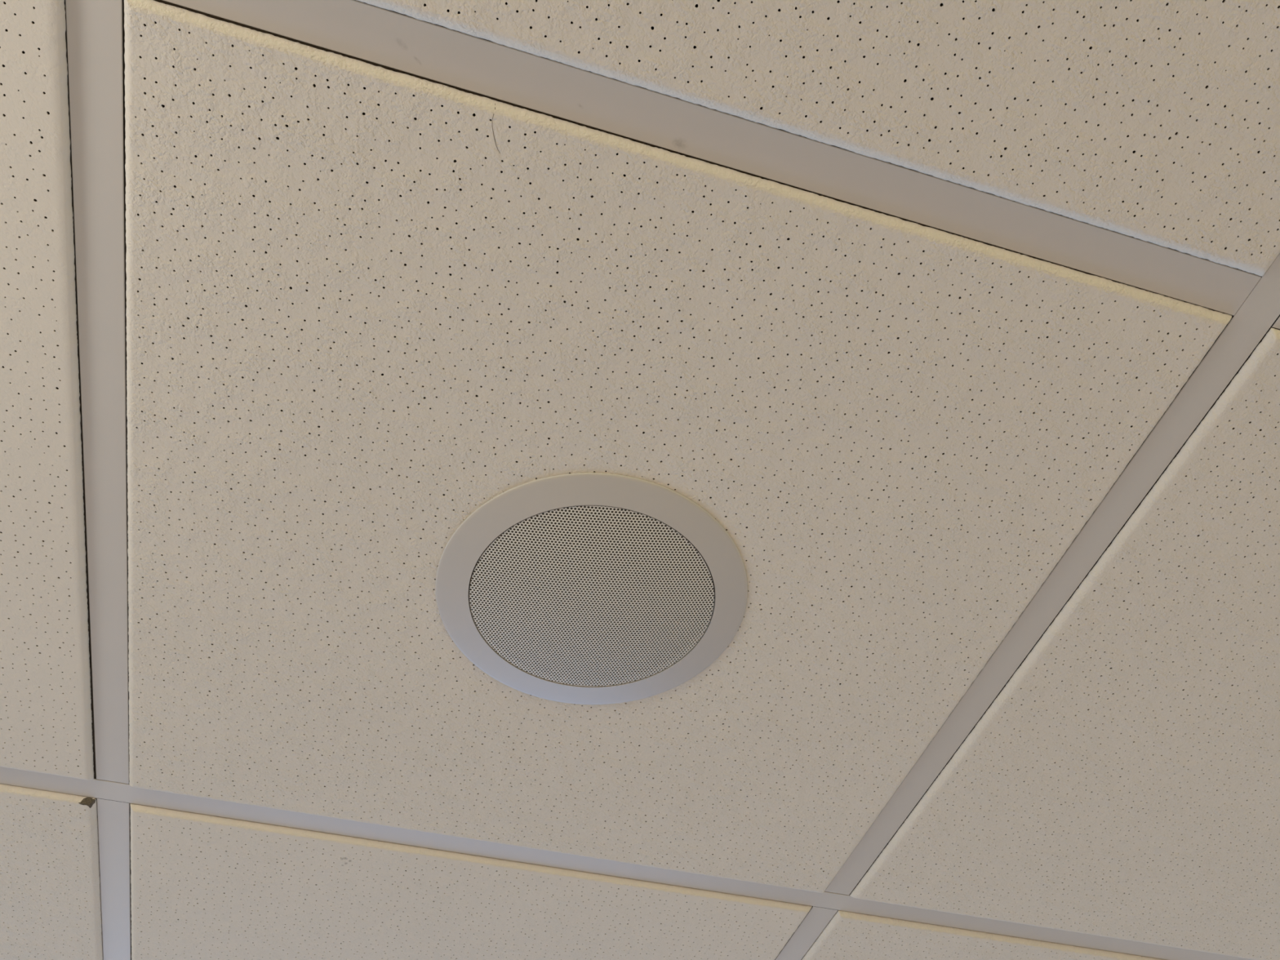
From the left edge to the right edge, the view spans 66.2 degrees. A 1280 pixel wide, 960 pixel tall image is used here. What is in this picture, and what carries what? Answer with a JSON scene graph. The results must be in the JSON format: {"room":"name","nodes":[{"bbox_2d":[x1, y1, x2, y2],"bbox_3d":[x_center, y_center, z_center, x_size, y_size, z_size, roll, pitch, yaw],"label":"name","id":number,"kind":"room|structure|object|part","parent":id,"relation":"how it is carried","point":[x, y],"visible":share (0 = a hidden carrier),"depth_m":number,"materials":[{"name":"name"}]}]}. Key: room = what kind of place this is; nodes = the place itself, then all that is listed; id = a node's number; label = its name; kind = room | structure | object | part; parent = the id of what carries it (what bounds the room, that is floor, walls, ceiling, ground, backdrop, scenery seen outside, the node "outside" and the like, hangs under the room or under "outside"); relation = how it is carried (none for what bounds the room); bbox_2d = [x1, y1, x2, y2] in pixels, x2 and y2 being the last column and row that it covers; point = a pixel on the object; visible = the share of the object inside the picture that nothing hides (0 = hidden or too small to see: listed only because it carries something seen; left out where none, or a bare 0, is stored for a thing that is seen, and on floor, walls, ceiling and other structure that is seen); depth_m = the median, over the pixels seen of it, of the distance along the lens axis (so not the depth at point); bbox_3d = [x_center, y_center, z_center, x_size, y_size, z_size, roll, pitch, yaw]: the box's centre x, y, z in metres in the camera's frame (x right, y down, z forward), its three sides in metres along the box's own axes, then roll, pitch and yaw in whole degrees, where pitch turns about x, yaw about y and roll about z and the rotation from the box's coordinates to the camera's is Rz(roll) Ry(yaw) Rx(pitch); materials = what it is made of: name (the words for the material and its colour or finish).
{"room":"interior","nodes":[
{"label":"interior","id":0,"kind":"room"},
{"bbox_2d":[0,0,1279,959],"bbox_3d":[-0.123,0.175,0.992,5.640,0.454,6.240,13,-55,-11],"label":"ceiling","id":1,"kind":"structure","parent":0,"point":[958,320],"depth_m":0.57,"materials":[{"name":"tile"}]},
{"bbox_2d":[435,472,747,704],"bbox_3d":[-0.032,0.062,0.666,0.204,0.073,0.204,-38,-61,23],"label":"ceiling speaker","id":2,"kind":"object","parent":1,"relation":"attached to","point":[578,588],"visible":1,"depth_m":0.63,"materials":[{"name":"metal"}]},
{"bbox_2d":[469,505,714,686],"bbox_3d":[-0.031,0.081,0.639,0.159,0.005,0.159,13,-55,-11],"label":"grille","id":3,"kind":"object","parent":2,"relation":"attached to","point":[560,595],"depth_m":0.63,"materials":[{"name":"metal"}]},
{"bbox_3d":[-0.031,0.077,0.644,0.160,0.009,0.160,13,-55,-11],"label":"driver plate","id":4,"kind":"part","parent":2,"relation":"part of","materials":[{"name":"metal"}]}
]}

